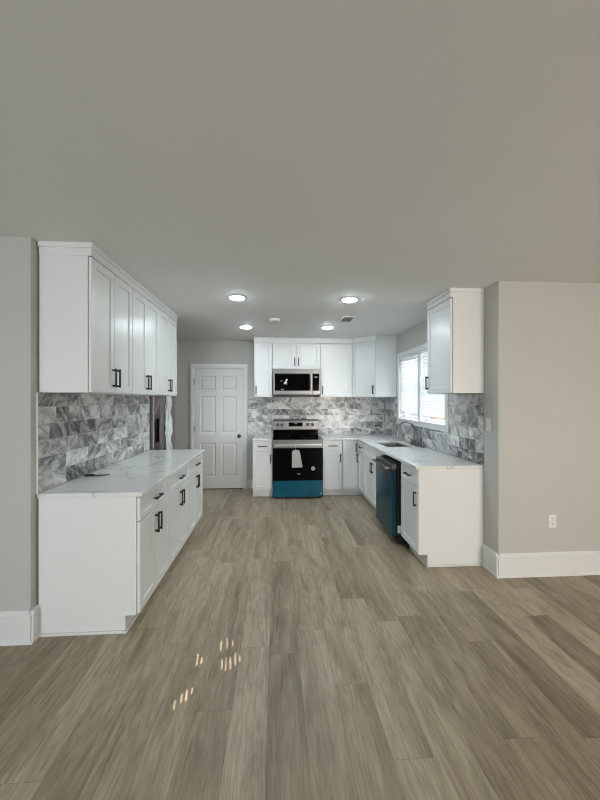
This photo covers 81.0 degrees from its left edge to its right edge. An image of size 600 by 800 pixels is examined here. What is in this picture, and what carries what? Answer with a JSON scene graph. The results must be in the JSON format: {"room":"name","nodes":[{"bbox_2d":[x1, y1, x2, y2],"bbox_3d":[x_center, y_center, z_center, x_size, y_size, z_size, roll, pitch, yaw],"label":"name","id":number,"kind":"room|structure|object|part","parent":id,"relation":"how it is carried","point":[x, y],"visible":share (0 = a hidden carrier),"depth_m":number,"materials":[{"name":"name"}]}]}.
{"room":"kitchen","nodes":[
{"label":"kitchen","id":0,"kind":"room"},
{"bbox_2d":[0,236,40,610],"bbox_3d":[-2.536,0.251,2.241,1.636,2.578,0.120,0,0,-4],"label":"wall","id":1,"kind":"structure","parent":0,"point":[19,256],"depth_m":2.23,"materials":[{"name":"beige paint"}]},
{"bbox_2d":[0,609,34,645],"bbox_3d":[-2.517,1.438,2.168,1.664,0.205,0.028,0,0,-4],"label":"baseboard","id":2,"kind":"structure","parent":1,"relation":"attached to","point":[13,623],"depth_m":2.21,"materials":[{"name":"white paint"}]},
{"bbox_2d":[28,605,39,644],"bbox_3d":[-1.702,1.438,2.251,0.028,0.205,0.084,0,0,-4],"label":"baseboard","id":3,"kind":"structure","parent":1,"relation":"attached to","point":[36,607],"depth_m":2.26,"materials":[{"name":"white paint"}]},
{"bbox_2d":[36,392,37,493],"bbox_3d":[-1.713,0.280,2.287,0.010,0.660,0.006,0,0,-4],"label":"trim","id":4,"kind":"structure","parent":1,"relation":"attached to","point":[36,392],"depth_m":2.28,"materials":[{"name":"white paint"}]},
{"bbox_2d":[43,392,147,491],"bbox_3d":[-2.370,0.251,4.176,1.050,2.578,3.719,0,0,-4],"label":"wall","id":5,"kind":"structure","parent":0,"point":[43,392],"depth_m":2.95,"materials":[{"name":"beige paint"}]},
{"bbox_2d":[39,255,131,393],"bbox_3d":[-1.548,-0.501,2.641,0.360,0.902,0.664,0,0,-4],"label":"upper cabinet","id":6,"kind":"object","parent":5,"relation":"attached to","point":[85,310],"visible":1,"depth_m":2.32,"materials":[{"name":"white paint"}]},
{"bbox_3d":[-1.399,-0.501,2.486,0.020,0.894,0.325,0,0,-4],"label":"door","id":7,"kind":"part","parent":6,"relation":"part of","materials":[{"name":"white paint"}]},
{"bbox_2d":[38,241,177,321],"bbox_3d":[-1.606,-0.995,3.302,0.341,0.085,2.008,0,0,-4],"label":"trim","id":8,"kind":"structure","parent":6,"relation":"on","point":[89,249],"depth_m":2.42,"materials":[{"name":"white paint"}]},
{"bbox_3d":[-1.382,-0.164,2.619,0.032,0.140,0.015,0,0,-4],"label":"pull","id":9,"kind":"part","parent":6,"relation":"part of","materials":[{"name":"black metal"}]},
{"bbox_3d":[-1.386,-0.164,2.684,0.032,0.140,0.015,0,0,-4],"label":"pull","id":10,"kind":"part","parent":6,"relation":"part of","materials":[{"name":"black metal"}]},
{"bbox_3d":[-1.421,-0.501,2.815,0.020,0.894,0.325,0,0,-4],"label":"door","id":11,"kind":"part","parent":6,"relation":"part of","materials":[{"name":"white paint"}]},
{"bbox_2d":[38,392,149,492],"bbox_3d":[-1.780,0.280,3.295,0.010,0.660,2.010,0,0,-4],"label":"tile backsplash","id":12,"kind":"structure","parent":5,"relation":"attached to","point":[79,435],"depth_m":2.84,"materials":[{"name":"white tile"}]},
{"bbox_2d":[106,289,158,394],"bbox_3d":[-1.592,-0.501,3.306,0.360,0.902,0.667,0,0,-4],"label":"upper cabinet","id":13,"kind":"object","parent":5,"relation":"attached to","point":[145,316],"visible":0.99,"depth_m":3.26,"materials":[{"name":"white paint"}]},
{"bbox_3d":[-1.443,-0.501,3.150,0.020,0.894,0.326,0,0,-4],"label":"door","id":14,"kind":"part","parent":13,"relation":"part of","materials":[{"name":"white paint"}]},
{"bbox_3d":[-1.426,-0.164,3.284,0.032,0.140,0.015,0,0,-4],"label":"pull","id":15,"kind":"part","parent":13,"relation":"part of","materials":[{"name":"black metal"}]},
{"bbox_3d":[-1.465,-0.501,3.481,0.020,0.894,0.326,0,0,-4],"label":"door","id":16,"kind":"part","parent":13,"relation":"part of","materials":[{"name":"white paint"}]},
{"bbox_2d":[137,309,176,395],"bbox_3d":[-1.636,-0.501,3.972,0.360,0.902,0.666,0,0,-4],"label":"upper cabinet","id":17,"kind":"object","parent":5,"relation":"attached to","point":[167,326],"visible":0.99,"depth_m":3.94,"materials":[{"name":"white paint"}]},
{"bbox_3d":[-1.487,-0.501,3.816,0.020,0.894,0.326,0,0,-4],"label":"door","id":18,"kind":"part","parent":17,"relation":"part of","materials":[{"name":"white paint"}]},
{"bbox_3d":[-1.509,-0.501,4.146,0.020,0.894,0.326,0,0,-4],"label":"door","id":19,"kind":"part","parent":17,"relation":"part of","materials":[{"name":"white paint"}]},
{"bbox_2d":[175,340,321,487],"bbox_3d":[-0.681,0.251,6.227,4.692,2.578,0.150,0,0,-4],"label":"wall","id":20,"kind":"structure","parent":0,"point":[189,352],"depth_m":6.08,"materials":[{"name":"beige paint"}]},
{"bbox_2d":[190,364,246,488],"bbox_3d":[-1.400,0.461,6.051,0.971,2.158,0.105,0,0,-4],"label":"door","id":21,"kind":"structure","parent":20,"relation":"in","point":[218,397],"depth_m":6.07,"materials":[{"name":"white paint"}]},
{"bbox_2d":[248,479,252,487],"bbox_3d":[-0.853,1.465,6.126,0.122,0.150,0.028,0,0,-4],"label":"baseboard","id":22,"kind":"structure","parent":20,"relation":"attached to","point":[250,482],"depth_m":6.12,"materials":[{"name":"white paint"}]},
{"bbox_2d":[254,343,272,396],"bbox_3d":[-0.619,-0.501,5.974,0.304,0.902,0.361,0,0,-4],"label":"upper cabinet","id":23,"kind":"object","parent":20,"relation":"attached to","point":[263,352],"visible":1,"depth_m":5.83,"materials":[{"name":"white paint"}]},
{"bbox_2d":[273,343,319,368],"bbox_3d":[-0.067,-0.735,6.010,0.799,0.434,0.361,0,0,-4],"label":"upper cabinet","id":24,"kind":"object","parent":20,"relation":"attached to","point":[285,355],"visible":0.99,"depth_m":5.87,"materials":[{"name":"white paint"}]},
{"bbox_3d":[-0.256,-0.735,5.859,0.392,0.426,0.020,0,0,-4],"label":"door","id":25,"kind":"part","parent":24,"relation":"part of","materials":[{"name":"white paint"}]},
{"bbox_2d":[273,369,319,396],"bbox_3d":[-0.065,-0.279,5.961,0.778,0.462,0.453,0,0,-4],"label":"microwave","id":26,"kind":"object","parent":24,"relation":"attached to","point":[286,382],"visible":1,"depth_m":5.79,"materials":[{"name":"silver metal"}]},
{"bbox_3d":[0.271,-0.299,5.828,0.125,0.422,0.029,0,0,-4],"label":"control panel","id":27,"kind":"part","parent":26,"relation":"part of","materials":[{"name":"silver metal"}]},
{"bbox_3d":[0.140,-0.735,5.885,0.392,0.426,0.020,0,0,-4],"label":"door","id":28,"kind":"part","parent":24,"relation":"part of","materials":[{"name":"white paint"}]},
{"bbox_2d":[248,397,383,434],"bbox_3d":[0.295,0.280,6.211,2.422,0.660,0.010,0,0,-4],"label":"tile backsplash","id":29,"kind":"structure","parent":20,"relation":"attached to","point":[335,415],"depth_m":6.22,"materials":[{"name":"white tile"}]},
{"bbox_2d":[320,343,351,396],"bbox_3d":[0.605,-0.501,6.055,0.544,0.902,0.361,0,0,-4],"label":"upper cabinet","id":30,"kind":"object","parent":20,"relation":"attached to","point":[335,359],"visible":0.99,"depth_m":5.91,"materials":[{"name":"white paint"}]},
{"bbox_2d":[352,341,395,396],"bbox_3d":[1.211,-0.501,5.957,0.650,0.902,0.636,0,0,-4],"label":"upper cabinet","id":31,"kind":"object","parent":20,"relation":"attached to","point":[373,362],"visible":1,"depth_m":5.67,"materials":[{"name":"white paint"}]},
{"bbox_2d":[254,335,395,343],"bbox_3d":[0.382,-0.995,5.866,2.383,0.085,0.328,0,0,5],"label":"trim","id":32,"kind":"structure","parent":31,"relation":"on","point":[375,337],"depth_m":5.85,"materials":[{"name":"white paint"}]},
{"bbox_3d":[1.054,-0.501,5.787,0.424,0.894,0.020,0,0,40],"label":"door","id":33,"kind":"part","parent":31,"relation":"part of","materials":[{"name":"white paint"}]},
{"bbox_2d":[0,0,599,340],"bbox_3d":[0.201,-1.098,1.508,7.400,0.120,9.783,0,0,-4],"label":"ceiling","id":34,"kind":"structure","parent":0,"point":[293,158],"depth_m":1.44,"materials":[{"name":"paint"}]},
{"bbox_2d":[228,294,245,300],"bbox_3d":[-0.635,-1.026,3.543,0.184,0.022,0.184,0,0,-4],"label":"recessed light","id":35,"kind":"object","parent":34,"relation":"in","point":[235,296],"visible":1,"depth_m":3.50,"materials":[{"name":"white plastic"}]},
{"bbox_2d":[239,325,251,328],"bbox_3d":[-0.764,-1.026,4.966,0.184,0.022,0.184,0,0,-4],"label":"recessed light","id":36,"kind":"object","parent":34,"relation":"in","point":[242,326],"visible":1,"depth_m":4.92,"materials":[{"name":"white plastic"}]},
{"bbox_2d":[270,318,279,321],"bbox_3d":[-0.322,-1.019,4.509,0.136,0.036,0.136,0,0,-4],"label":"smoke detector","id":37,"kind":"object","parent":34,"relation":"attached to","point":[271,319],"visible":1,"depth_m":4.46,"materials":[{"name":"white plastic"}]},
{"bbox_2d":[321,326,333,328],"bbox_3d":[0.392,-1.026,5.001,0.184,0.022,0.184,0,0,-4],"label":"recessed light","id":38,"kind":"object","parent":34,"relation":"in","point":[323,327],"visible":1,"depth_m":4.95,"materials":[{"name":"white plastic"}]},
{"bbox_2d":[338,316,355,321],"bbox_3d":[0.601,-1.034,4.495,0.170,0.008,0.300,0,0,-4],"label":"ceiling vent","id":39,"kind":"object","parent":34,"relation":"in","point":[343,318],"visible":1,"depth_m":4.46,"materials":[{"name":"white plastic"}]},
{"bbox_2d":[341,297,358,301],"bbox_3d":[0.509,-1.026,3.612,0.184,0.022,0.184,0,0,-4],"label":"recessed light","id":40,"kind":"object","parent":34,"relation":"in","point":[344,299],"visible":1,"depth_m":3.57,"materials":[{"name":"white plastic"}]},
{"bbox_2d":[0,488,599,799],"bbox_3d":[0.201,1.590,1.508,7.400,0.100,9.783,0,0,-4],"label":"floor","id":41,"kind":"structure","parent":0,"point":[290,648],"depth_m":1.93,"materials":[{"name":"brown wood"}]},
{"bbox_2d":[39,477,169,633],"bbox_3d":[-1.392,1.091,2.647,0.671,0.899,0.672,0,0,-4],"label":"base cabinet","id":42,"kind":"object","parent":41,"relation":"on","point":[102,559],"visible":0.99,"depth_m":2.31,"materials":[{"name":"white paint"}]},
{"bbox_2d":[40,630,126,636],"bbox_3d":[-1.416,1.531,2.301,0.547,0.018,0.014,0,0,-4],"label":"trim","id":43,"kind":"structure","parent":42,"relation":"attached to","point":[114,631],"depth_m":2.30,"materials":[{"name":"white paint"}]},
{"bbox_3d":[-1.396,1.091,2.314,0.619,0.899,0.008,0,0,-4],"label":"panel","id":44,"kind":"part","parent":42,"relation":"part of","materials":[{"name":"white paint"}]},
{"bbox_3d":[-1.089,1.118,2.506,0.020,0.608,0.325,0,0,-4],"label":"door","id":45,"kind":"part","parent":42,"relation":"part of","materials":[{"name":"white paint"}]},
{"bbox_3d":[-1.100,0.730,2.671,0.020,0.156,0.655,0,0,-4],"label":"drawer","id":46,"kind":"part","parent":42,"relation":"part of","materials":[{"name":"white paint"}]},
{"bbox_3d":[-1.072,0.924,2.640,0.032,0.140,0.015,0,0,-4],"label":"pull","id":47,"kind":"part","parent":42,"relation":"part of","materials":[{"name":"black metal"}]},
{"bbox_3d":[-1.076,0.924,2.705,0.032,0.140,0.015,0,0,-4],"label":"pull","id":48,"kind":"part","parent":42,"relation":"part of","materials":[{"name":"black metal"}]},
{"bbox_3d":[-1.111,1.118,2.835,0.020,0.608,0.325,0,0,-4],"label":"door","id":49,"kind":"part","parent":42,"relation":"part of","materials":[{"name":"white paint"}]},
{"bbox_2d":[126,613,138,631],"bbox_3d":[-1.216,1.531,3.326,0.014,0.018,2.002,0,0,-4],"label":"trim","id":50,"kind":"structure","parent":41,"relation":"on","point":[135,616],"depth_m":2.41,"materials":[{"name":"white paint"}]},
{"bbox_2d":[149,396,174,449],"bbox_3d":[-2.204,0.655,4.775,0.862,1.770,0.904,0,0,-4],"label":"refrigerator","id":51,"kind":"object","parent":41,"relation":"on","point":[157,440],"visible":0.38,"depth_m":4.54,"materials":[{"name":"silver metal"}]},
{"bbox_3d":[-1.847,0.630,4.468,0.066,1.720,0.244,0,0,-4],"label":"freezer door","id":52,"kind":"part","parent":51,"relation":"part of","materials":[{"name":"silver metal"}]},
{"bbox_3d":[-1.791,0.430,4.565,0.064,0.980,0.023,0,0,-4],"label":"handle","id":53,"kind":"part","parent":51,"relation":"part of","materials":[{"name":"silver metal"}]},
{"bbox_3d":[-1.877,0.630,4.922,0.066,1.720,0.654,0,0,-4],"label":"fresh food door","id":54,"kind":"part","parent":51,"relation":"part of","materials":[{"name":"silver metal"}]},
{"bbox_2d":[165,396,172,449],"bbox_3d":[-1.724,0.375,4.603,0.102,0.900,0.195,0,0,-4],"label":"plastic wrap","id":55,"kind":"object","parent":51,"relation":"hanging from","point":[168,419],"visible":0.8,"depth_m":4.58,"materials":[{"name":"white plastic"}]},
{"bbox_2d":[170,463,188,564],"bbox_3d":[-1.436,1.091,3.316,0.670,0.898,0.667,0,0,-4],"label":"base cabinet","id":56,"kind":"object","parent":41,"relation":"on","point":[179,481],"visible":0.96,"depth_m":3.29,"materials":[{"name":"white paint"}]},
{"bbox_2d":[37,449,204,498],"bbox_3d":[-1.443,0.625,3.311,0.664,0.030,2.026,0,0,-4],"label":"countertop","id":57,"kind":"structure","parent":56,"relation":"on","point":[135,476],"depth_m":2.76,"materials":[{"name":"white stone"}]},
{"bbox_2d":[84,474,109,476],"bbox_3d":[-1.627,0.599,2.817,0.185,0.021,0.052,0,0,-18],"label":"scraper","id":58,"kind":"object","parent":57,"relation":"on","point":[85,475],"visible":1,"depth_m":2.80,"materials":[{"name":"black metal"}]},
{"bbox_3d":[-1.133,1.118,3.170,0.020,0.608,0.326,0,0,-4],"label":"door","id":59,"kind":"part","parent":56,"relation":"part of","materials":[{"name":"white paint"}]},
{"bbox_3d":[-1.144,0.730,3.336,0.020,0.156,0.658,0,0,-4],"label":"drawer","id":60,"kind":"part","parent":56,"relation":"part of","materials":[{"name":"white paint"}]},
{"bbox_3d":[-1.155,1.118,3.501,0.020,0.608,0.326,0,0,-4],"label":"door","id":61,"kind":"part","parent":56,"relation":"part of","materials":[{"name":"white paint"}]},
{"bbox_2d":[189,453,202,535],"bbox_3d":[-1.480,1.091,3.982,0.670,0.898,0.666,0,0,-4],"label":"base cabinet","id":62,"kind":"object","parent":41,"relation":"on","point":[196,465],"visible":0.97,"depth_m":3.94,"materials":[{"name":"white paint"}]},
{"bbox_3d":[-1.177,1.118,3.837,0.020,0.608,0.326,0,0,-4],"label":"door","id":63,"kind":"part","parent":62,"relation":"part of","materials":[{"name":"white paint"}]},
{"bbox_3d":[-1.188,0.730,4.002,0.020,0.156,0.657,0,0,-4],"label":"drawer","id":64,"kind":"part","parent":62,"relation":"part of","materials":[{"name":"white paint"}]},
{"bbox_3d":[-1.199,1.118,4.167,0.020,0.608,0.326,0,0,-4],"label":"door","id":65,"kind":"part","parent":62,"relation":"part of","materials":[{"name":"white paint"}]},
{"bbox_2d":[253,441,272,494],"bbox_3d":[-0.609,1.091,5.824,0.314,0.898,0.660,0,0,-4],"label":"base cabinet","id":66,"kind":"object","parent":41,"relation":"on","point":[262,450],"visible":0.99,"depth_m":5.53,"materials":[{"name":"white paint"}]},
{"bbox_2d":[252,435,272,440],"bbox_3d":[-0.612,0.625,5.825,0.319,0.030,0.640,0,0,-4],"label":"countertop","id":67,"kind":"structure","parent":66,"relation":"on","point":[256,437],"depth_m":5.56,"materials":[{"name":"white stone"}]},
{"bbox_3d":[-0.589,0.730,5.536,0.305,0.156,0.020,0,0,-4],"label":"drawer","id":68,"kind":"part","parent":66,"relation":"part of","materials":[{"name":"white paint"}]},
{"bbox_3d":[-0.589,1.118,5.536,0.305,0.608,0.020,0,0,-4],"label":"door","id":69,"kind":"part","parent":66,"relation":"part of","materials":[{"name":"white paint"}]},
{"bbox_2d":[273,419,322,497],"bbox_3d":[-0.051,0.938,5.761,0.786,1.205,0.771,0,0,-4],"label":"electric range","id":70,"kind":"object","parent":41,"relation":"on","point":[289,435],"visible":1,"depth_m":5.46,"materials":[{"name":"black glass"}]},
{"bbox_3d":[-0.074,0.420,6.045,0.240,0.070,0.005,0,0,-4],"label":"display panel","id":71,"kind":"part","parent":70,"relation":"part of","materials":[{"name":"black glass"}]},
{"bbox_2d":[292,450,301,467],"bbox_3d":[-0.043,0.855,5.390,0.163,0.360,0.044,0,0,-4],"label":"paper tag","id":72,"kind":"object","parent":70,"relation":"hanging from","point":[296,458],"visible":1,"depth_m":5.37,"materials":[{"name":"grey paper"}]},
{"bbox_3d":[-0.031,1.379,5.466,0.778,0.253,0.040,0,0,-4],"label":"storage drawer","id":73,"kind":"part","parent":70,"relation":"part of","materials":[{"name":"blue metal"}]},
{"bbox_3d":[-0.031,0.950,5.466,0.778,0.596,0.040,0,0,-4],"label":"oven door","id":74,"kind":"part","parent":70,"relation":"part of","materials":[{"name":"black glass"}]},
{"bbox_3d":[-0.030,0.632,5.453,0.786,0.029,0.014,0,0,-4],"label":"trim","id":75,"kind":"part","parent":70,"relation":"part of","materials":[{"name":"silver metal"}]},
{"bbox_2d":[273,436,322,439],"bbox_3d":[-0.053,0.629,5.803,0.786,0.020,0.688,0,0,-4],"label":"cooktop","id":76,"kind":"object","parent":70,"relation":"in","point":[274,437],"depth_m":5.64,"materials":[{"name":"black glass"}]},
{"bbox_3d":[-0.027,0.695,5.410,0.718,0.033,0.066,0,0,-4],"label":"oven handle","id":77,"kind":"part","parent":70,"relation":"part of","materials":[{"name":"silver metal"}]},
{"bbox_2d":[323,440,341,493],"bbox_3d":[0.499,1.091,5.897,0.318,0.898,0.660,0,0,-4],"label":"base cabinet","id":78,"kind":"object","parent":41,"relation":"on","point":[332,449],"visible":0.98,"depth_m":5.61,"materials":[{"name":"white paint"}]},
{"bbox_3d":[0.518,0.730,5.609,0.309,0.156,0.020,0,0,-4],"label":"drawer","id":79,"kind":"part","parent":78,"relation":"part of","materials":[{"name":"white paint"}]},
{"bbox_2d":[323,493,360,494],"bbox_3d":[0.675,1.531,5.693,0.640,0.018,0.014,0,0,-4],"label":"trim","id":80,"kind":"structure","parent":41,"relation":"on","point":[359,493],"depth_m":5.69,"materials":[{"name":"white paint"}]},
{"bbox_2d":[341,440,361,493],"bbox_3d":[1.098,1.091,5.936,0.875,0.898,0.660,0,0,-4],"label":"base cabinet","id":81,"kind":"object","parent":41,"relation":"on","point":[349,447],"visible":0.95,"depth_m":5.62,"materials":[{"name":"white paint"}]},
{"bbox_3d":[0.803,1.037,5.628,0.239,0.770,0.020,0,0,-4],"label":"door","id":82,"kind":"part","parent":81,"relation":"part of","materials":[{"name":"white paint"}]},
{"bbox_2d":[357,441,364,494],"bbox_3d":[1.240,1.091,5.447,0.658,0.898,0.389,0,0,-4],"label":"base cabinet","id":83,"kind":"object","parent":41,"relation":"on","point":[360,454],"visible":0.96,"depth_m":5.43,"materials":[{"name":"white paint"}]},
{"bbox_3d":[0.953,0.730,5.428,0.020,0.156,0.380,0,0,-4],"label":"drawer","id":84,"kind":"part","parent":83,"relation":"part of","materials":[{"name":"white paint"}]},
{"bbox_2d":[364,443,406,507],"bbox_3d":[1.283,1.091,4.795,0.658,0.898,0.909,0,0,-4],"label":"base cabinet","id":85,"kind":"object","parent":41,"relation":"on","point":[369,465],"visible":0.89,"depth_m":4.91,"materials":[{"name":"white paint"}]},
{"bbox_3d":[0.982,1.118,5.002,0.020,0.608,0.448,0,0,-4],"label":"door","id":86,"kind":"part","parent":85,"relation":"part of","materials":[{"name":"white paint"}]},
{"bbox_3d":[0.996,0.730,4.776,0.020,0.156,0.900,0,0,-4],"label":"drawer","id":87,"kind":"part","parent":85,"relation":"part of","materials":[{"name":"white paint"}]},
{"bbox_3d":[1.011,1.118,4.551,0.020,0.608,0.448,0,0,-4],"label":"door","id":88,"kind":"part","parent":85,"relation":"part of","materials":[{"name":"white paint"}]},
{"bbox_2d":[318,434,482,469],"bbox_3d":[1.011,0.625,4.739,1.190,0.030,3.020,0,0,-4],"label":"countertop","id":89,"kind":"structure","parent":85,"relation":"on","point":[416,457],"depth_m":4.00,"materials":[{"name":"white stone"}]},
{"bbox_2d":[381,444,405,446],"bbox_3d":[1.290,0.738,4.888,0.382,0.173,0.677,0,0,-4],"label":"sink","id":90,"kind":"object","parent":89,"relation":"in","point":[386,445],"visible":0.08,"depth_m":5.21,"materials":[{"name":"silver metal"}]},
{"bbox_2d":[396,421,418,445],"bbox_3d":[1.491,0.447,4.764,0.303,0.326,0.273,0,0,30],"label":"faucet","id":91,"kind":"object","parent":89,"relation":"on","point":[413,441],"visible":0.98,"depth_m":4.73,"materials":[{"name":"grey metal"}]},
{"bbox_3d":[1.429,0.412,4.735,0.254,0.256,0.023,0,0,-4],"label":"spout","id":92,"kind":"part","parent":91,"relation":"part of","materials":[{"name":"grey metal"}]},
{"bbox_2d":[372,455,406,544],"bbox_3d":[1.221,1.109,4.024,0.661,0.862,0.607,0,0,-4],"label":"dishwasher","id":93,"kind":"object","parent":41,"relation":"on","point":[388,469],"visible":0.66,"depth_m":3.83,"materials":[{"name":"blue metal"}]},
{"bbox_3d":[0.923,0.725,4.010,0.063,0.026,0.535,0,0,-4],"label":"handle","id":94,"kind":"part","parent":93,"relation":"part of","materials":[{"name":"silver metal"}]},
{"bbox_3d":[0.978,1.093,4.014,0.052,0.705,0.595,0,0,-4],"label":"door","id":95,"kind":"part","parent":93,"relation":"part of","materials":[{"name":"metal"}]},
{"bbox_3d":[1.067,1.484,4.017,0.030,0.088,0.580,0,0,-4],"label":"kick plate","id":96,"kind":"part","parent":93,"relation":"part of","materials":[{"name":"black plastic"}]},
{"bbox_2d":[409,546,426,565],"bbox_3d":[1.157,1.531,3.462,0.014,0.018,0.443,0,0,-4],"label":"trim","id":97,"kind":"structure","parent":41,"relation":"on","point":[410,547],"depth_m":3.44,"materials":[{"name":"white paint"}]},
{"bbox_2d":[401,462,483,564],"bbox_3d":[1.370,1.091,3.481,0.658,0.899,0.452,0,0,-4],"label":"base cabinet","id":98,"kind":"object","parent":41,"relation":"on","point":[442,510],"visible":1,"depth_m":3.26,"materials":[{"name":"white paint"}]},
{"bbox_3d":[1.083,0.730,3.467,0.020,0.156,0.435,0,0,-4],"label":"drawer","id":99,"kind":"part","parent":98,"relation":"part of","materials":[{"name":"white paint"}]},
{"bbox_3d":[1.083,1.118,3.467,0.020,0.608,0.435,0,0,-4],"label":"door","id":100,"kind":"part","parent":98,"relation":"part of","materials":[{"name":"white paint"}]},
{"bbox_2d":[426,563,480,566],"bbox_3d":[1.425,1.531,3.250,0.522,0.018,0.015,0,0,-4],"label":"trim","id":101,"kind":"structure","parent":41,"relation":"on","point":[477,564],"depth_m":3.25,"materials":[{"name":"white paint"}]},
{"bbox_2d":[385,286,489,546],"bbox_3d":[1.693,0.251,4.742,0.150,2.578,3.126,0,0,-4],"label":"wall","id":102,"kind":"structure","parent":0,"point":[416,336],"depth_m":3.25,"materials":[{"name":"beige paint"}]},
{"bbox_2d":[397,343,448,431],"bbox_3d":[1.655,-0.183,4.752,0.145,1.086,1.645,0,0,-4],"label":"window","id":103,"kind":"structure","parent":102,"relation":"in","point":[425,422],"depth_m":4.72,"materials":[{"name":"white paint"}]},
{"bbox_2d":[400,352,417,414],"bbox_3d":[1.607,-0.227,5.144,0.040,0.854,0.708,0,0,-4],"label":"window blind","id":104,"kind":"object","parent":103,"relation":"attached to","point":[409,391],"visible":0.79,"depth_m":5.13,"materials":[{"name":"white plastic"}]},
{"bbox_3d":[1.681,-0.185,5.149,0.040,0.941,0.718,0,0,-4],"label":"sash","id":105,"kind":"part","parent":103,"relation":"part of","materials":[{"name":"white paint"}]},
{"bbox_3d":[1.650,0.291,4.752,0.135,0.018,1.525,0,0,-4],"label":"sill","id":106,"kind":"part","parent":103,"relation":"part of","materials":[{"name":"white paint"}]},
{"bbox_2d":[421,349,444,418],"bbox_3d":[1.659,-0.217,4.358,0.040,0.874,0.708,0,0,-4],"label":"window blind","id":107,"kind":"object","parent":103,"relation":"attached to","point":[433,405],"visible":0.42,"depth_m":4.46,"materials":[{"name":"white plastic"}]},
{"bbox_3d":[1.661,0.212,4.358,0.024,0.016,0.700,0,0,-4],"label":"rail","id":108,"kind":"part","parent":107,"relation":"part of","materials":[{"name":"white paint"}]},
{"bbox_3d":[1.733,-0.185,4.363,0.040,0.941,0.718,0,0,-4],"label":"sash","id":109,"kind":"part","parent":103,"relation":"part of","materials":[{"name":"white paint"}]},
{"bbox_2d":[384,395,483,464],"bbox_3d":[1.610,0.280,4.777,0.010,0.660,3.021,0,0,-4],"label":"tile backsplash","id":110,"kind":"structure","parent":102,"relation":"attached to","point":[464,439],"depth_m":3.75,"materials":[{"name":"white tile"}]},
{"bbox_2d":[425,297,483,393],"bbox_3d":[1.521,-0.508,3.513,0.353,0.887,0.509,0,0,-4],"label":"upper cabinet","id":111,"kind":"object","parent":102,"relation":"attached to","point":[455,326],"visible":1,"depth_m":3.27,"materials":[{"name":"white paint"}]},
{"bbox_3d":[1.346,-0.179,3.722,0.032,0.140,0.015,0,0,-4],"label":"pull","id":112,"kind":"part","parent":111,"relation":"part of","materials":[{"name":"black metal"}]},
{"bbox_3d":[1.386,-0.508,3.504,0.020,0.879,0.500,0,0,-4],"label":"door","id":113,"kind":"part","parent":111,"relation":"part of","materials":[{"name":"white paint"}]},
{"bbox_2d":[426,288,484,310],"bbox_3d":[1.535,-0.995,3.511,0.333,0.085,0.516,0,0,-4],"label":"trim","id":114,"kind":"structure","parent":111,"relation":"on","point":[451,292],"depth_m":3.26,"materials":[{"name":"white paint"}]},
{"bbox_2d":[486,418,490,430],"bbox_3d":[1.714,0.225,3.195,0.011,0.116,0.072,0,0,-4],"label":"light switch","id":115,"kind":"object","parent":102,"relation":"attached to","point":[488,420],"visible":1,"depth_m":3.19,"materials":[{"name":"white plastic"}]},
{"bbox_2d":[481,543,500,578],"bbox_3d":[1.709,1.438,3.155,0.028,0.205,0.252,0,0,-4],"label":"baseboard","id":116,"kind":"structure","parent":102,"relation":"attached to","point":[488,554],"depth_m":3.15,"materials":[{"name":"white paint"}]},
{"bbox_2d":[490,281,599,552],"bbox_3d":[2.659,0.251,3.180,1.872,2.578,0.120,0,0,-4],"label":"wall","id":117,"kind":"structure","parent":0,"point":[545,336],"depth_m":3.09,"materials":[{"name":"beige paint"}]},
{"bbox_2d":[495,550,599,577],"bbox_3d":[2.650,1.438,3.105,1.900,0.205,0.028,0,0,-4],"label":"baseboard","id":118,"kind":"structure","parent":117,"relation":"attached to","point":[559,563],"depth_m":3.07,"materials":[{"name":"white paint"}]},
{"bbox_2d":[548,515,555,527],"bbox_3d":[2.219,1.066,3.086,0.072,0.116,0.010,0,0,-4],"label":"wall outlet","id":119,"kind":"object","parent":117,"relation":"attached to","point":[551,518],"visible":1,"depth_m":3.08,"materials":[{"name":"white plastic"}]}
]}

